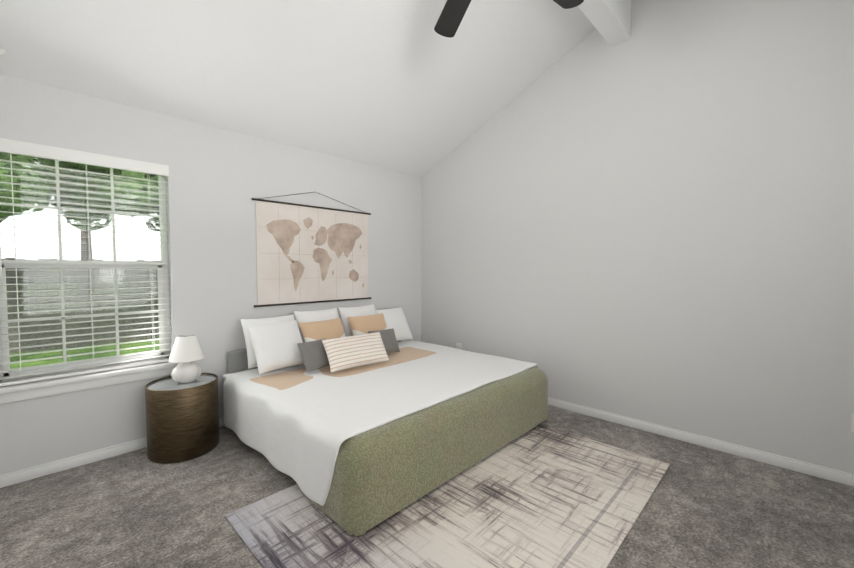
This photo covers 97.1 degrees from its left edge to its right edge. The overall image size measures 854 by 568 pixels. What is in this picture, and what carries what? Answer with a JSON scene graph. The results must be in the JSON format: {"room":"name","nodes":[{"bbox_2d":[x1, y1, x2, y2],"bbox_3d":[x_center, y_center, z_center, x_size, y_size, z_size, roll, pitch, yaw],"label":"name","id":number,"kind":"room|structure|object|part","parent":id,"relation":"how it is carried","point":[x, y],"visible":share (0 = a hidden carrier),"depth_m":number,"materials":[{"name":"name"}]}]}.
{"room":"bedroom","nodes":[
{"label":"bedroom","id":0,"kind":"room"},
{"bbox_2d":[0,74,420,474],"bbox_3d":[-1.415,-0.083,3.490,0.140,2.500,3.995,2,3,44],"label":"wall","id":1,"kind":"structure","parent":0,"point":[217,179],"depth_m":3.00,"materials":[{"name":"white paint"}]},
{"bbox_2d":[0,154,170,381],"bbox_3d":[-2.320,-0.133,2.587,0.060,1.475,0.908,2,3,44],"label":"window","id":2,"kind":"structure","parent":1,"relation":"in","point":[60,264],"depth_m":2.57,"materials":[{"name":"white plastic"}]},
{"bbox_2d":[6,268,158,368],"bbox_3d":[-2.345,0.215,2.626,0.002,0.698,0.828,2,3,44],"label":"screen","id":3,"kind":"object","parent":2,"relation":"attached to","point":[110,303],"depth_m":2.58,"materials":[{"name":"grey"}]},
{"bbox_2d":[0,138,171,386],"bbox_3d":[-2.264,-0.136,2.533,0.084,1.473,0.916,2,3,44],"label":"window blinds","id":4,"kind":"object","parent":2,"relation":"attached to","point":[10,146],"visible":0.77,"depth_m":2.50,"materials":[{"name":"white plastic"}]},
{"bbox_2d":[0,362,178,403],"bbox_3d":[-2.260,0.654,2.563,0.115,0.095,0.998,2,3,44],"label":"window sill","id":5,"kind":"structure","parent":1,"relation":"attached to","point":[26,391],"depth_m":2.49,"materials":[{"name":"white wood"}]},
{"bbox_2d":[0,417,223,487],"bbox_3d":[-1.359,1.131,3.488,0.014,0.074,3.715,2,3,44],"label":"baseboard","id":6,"kind":"structure","parent":1,"relation":"attached to","point":[19,476],"depth_m":2.47,"materials":[{"name":"white"}]},
{"bbox_2d":[251,192,370,306],"bbox_3d":[-1.065,-0.358,3.715,0.024,1.089,1.277,2,3,44],"label":"map","id":7,"kind":"object","parent":1,"relation":"attached to","point":[306,254],"visible":1,"depth_m":3.65,"materials":[{"name":"paper"}]},
{"bbox_2d":[0,0,595,176],"bbox_3d":[0.343,-2.311,1.695,5.030,2.323,3.995,2,3,44],"label":"ceiling","id":8,"kind":"structure","parent":0,"point":[402,86],"depth_m":2.76,"materials":[{"name":"white paint"}]},
{"bbox_2d":[0,48,5,54],"bbox_3d":[-2.392,-1.293,2.056,0.122,0.074,0.128,2,3,44],"label":"smoke detector","id":9,"kind":"object","parent":8,"relation":"attached to","point":[2,51],"visible":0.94,"depth_m":2.08,"materials":[{"name":"white plastic"}]},
{"bbox_2d":[578,0,630,45],"bbox_3d":[0.297,-2.104,1.749,0.150,0.366,3.715,2,3,44],"label":"ceiling beam","id":10,"kind":"structure","parent":8,"relation":"attached to","point":[610,20],"depth_m":2.85,"materials":[{"name":"white paint"}]},
{"bbox_2d":[434,0,583,37],"bbox_3d":[0.323,-1.712,1.727,1.269,0.417,1.287,2,3,44],"label":"fan","id":11,"kind":"object","parent":10,"relation":"hanging from","point":[452,14],"visible":1,"depth_m":2.20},
{"bbox_2d":[0,405,853,567],"bbox_3d":[0.343,1.287,1.847,5.030,0.100,3.995,2,3,44],"label":"floor","id":12,"kind":"structure","parent":0,"point":[705,507],"depth_m":2.04,"materials":[{"name":"carpet"}]},
{"bbox_2d":[145,373,218,463],"bbox_3d":[-1.761,0.950,2.731,0.440,0.500,0.440,2,3,44],"label":"nightstand","id":13,"kind":"object","parent":12,"relation":"on","point":[182,422],"visible":0.85,"depth_m":2.56,"materials":[{"name":"brown wood"}]},
{"bbox_2d":[168,334,203,382],"bbox_3d":[-1.750,0.543,2.744,0.224,0.335,0.224,2,3,44],"label":"lamp","id":14,"kind":"object","parent":13,"relation":"on","point":[186,352],"visible":1,"depth_m":2.68,"materials":[{"name":"white ceramic"}]},
{"bbox_2d":[223,304,547,535],"bbox_3d":[-0.319,0.711,3.163,1.913,0.912,2.114,2,3,44],"label":"bed","id":15,"kind":"object","parent":12,"relation":"on","point":[358,421],"visible":1,"depth_m":2.54,"materials":[{"name":"white fabric"}]},
{"bbox_2d":[240,315,293,368],"bbox_3d":[-1.305,0.472,3.181,0.480,0.440,0.166,-2,-21,-44],"label":"pillow","id":16,"kind":"object","parent":15,"relation":"on","point":[252,363],"depth_m":3.07,"materials":[{"name":"white fabric"}]},
{"bbox_2d":[247,320,303,373],"bbox_3d":[-1.192,0.494,3.038,0.155,0.420,0.460,-33,-18,35],"label":"pillow","id":17,"kind":"object","parent":15,"relation":"on","point":[275,346],"depth_m":2.97,"materials":[{"name":"white fabric"}]},
{"bbox_2d":[297,338,329,371],"bbox_3d":[-0.891,0.569,3.050,0.108,0.260,0.300,-34,-16,30],"label":"pillow","id":18,"kind":"object","parent":15,"relation":"on","point":[313,353],"depth_m":2.99,"materials":[{"name":"grey fabric"}]},
{"bbox_3d":[-0.985,0.816,3.812,0.058,0.575,1.910,2,3,44],"label":"headboard","id":19,"kind":"part","parent":15,"relation":"part of","materials":[{"name":"grey fabric"}]},
{"bbox_2d":[294,307,338,342],"bbox_3d":[-0.994,0.443,3.519,0.480,0.460,0.165,-2,-17,-45],"label":"pillow","id":20,"kind":"object","parent":15,"relation":"on","point":[327,314],"depth_m":3.46,"materials":[{"name":"white fabric"}]},
{"bbox_2d":[338,304,375,336],"bbox_3d":[-0.675,0.429,3.850,0.480,0.460,0.167,-3,-16,-47],"label":"pillow","id":21,"kind":"object","parent":15,"relation":"on","point":[344,312],"depth_m":3.74,"materials":[{"name":"white fabric"}]},
{"bbox_2d":[223,340,537,505],"bbox_3d":[-0.290,0.903,3.143,1.594,0.416,2.114,2,3,44],"label":"duvet","id":22,"kind":"object","parent":15,"relation":"on","point":[303,422],"depth_m":2.51,"materials":[{"name":"white fabric"}]},
{"bbox_2d":[368,328,399,352],"bbox_3d":[-0.406,0.546,3.581,0.300,0.260,0.108,-2,-27,-38],"label":"pillow","id":23,"kind":"object","parent":15,"relation":"on","point":[388,336],"depth_m":3.57,"materials":[{"name":"grey fabric"}]},
{"bbox_2d":[376,307,411,340],"bbox_3d":[-0.380,0.447,4.123,0.480,0.420,0.164,-3,-24,-48],"label":"pillow","id":24,"kind":"object","parent":15,"relation":"on","point":[395,318],"depth_m":4.09,"materials":[{"name":"white fabric"}]},
{"bbox_2d":[302,367,547,535],"bbox_3d":[0.182,0.961,2.689,0.520,0.450,2.050,2,3,44],"label":"frame","id":25,"kind":"object","parent":15,"relation":"on","point":[380,452],"depth_m":2.18,"materials":[{"name":"green fabric"}]},
{"bbox_2d":[225,424,669,567],"bbox_3d":[0.276,1.214,2.250,1.570,0.010,2.245,2,3,44],"label":"rug","id":26,"kind":"object","parent":12,"relation":"on","point":[541,496],"visible":0.67,"depth_m":1.96,"materials":[{"name":"beige fabric"}]},
{"bbox_2d":[421,0,853,473],"bbox_3d":[1.683,-1.121,3.132,5.030,4.603,0.140,2,3,44],"label":"wall","id":27,"kind":"structure","parent":0,"point":[651,220],"depth_m":2.85,"materials":[{"name":"white paint"}]},
{"bbox_2d":[456,343,460,349],"bbox_3d":[0.370,0.745,4.378,0.070,0.114,0.010,2,3,44],"label":"electrical outlet","id":28,"kind":"object","parent":27,"relation":"attached to","point":[458,345],"visible":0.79,"depth_m":4.38,"materials":[{"name":"white plastic"}]},
{"bbox_2d":[548,397,853,486],"bbox_3d":[1.629,1.144,3.172,4.750,0.074,0.014,2,3,44],"label":"baseboard","id":29,"kind":"structure","parent":27,"relation":"attached to","point":[838,476],"depth_m":2.71,"materials":[{"name":"white"}]},
{"bbox_2d":[851,413,853,431],"bbox_3d":[2.580,0.835,2.243,0.070,0.114,0.010,2,3,44],"label":"electrical outlet","id":30,"kind":"object","parent":27,"relation":"attached to","point":[852,427],"visible":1,"depth_m":2.26,"materials":[{"name":"white plastic"}]},
{"label":"outside","id":31,"kind":"structure","parent":0,"visible":0},
{"bbox_2d":[0,152,160,368],"bbox_3d":[-19.359,-3.049,25.222,56.000,7.491,70.000,2,3,44],"label":"garden","id":32,"kind":"object","parent":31,"point":[33,160],"depth_m":7.47,"materials":[{"name":"green plant"}]}
]}

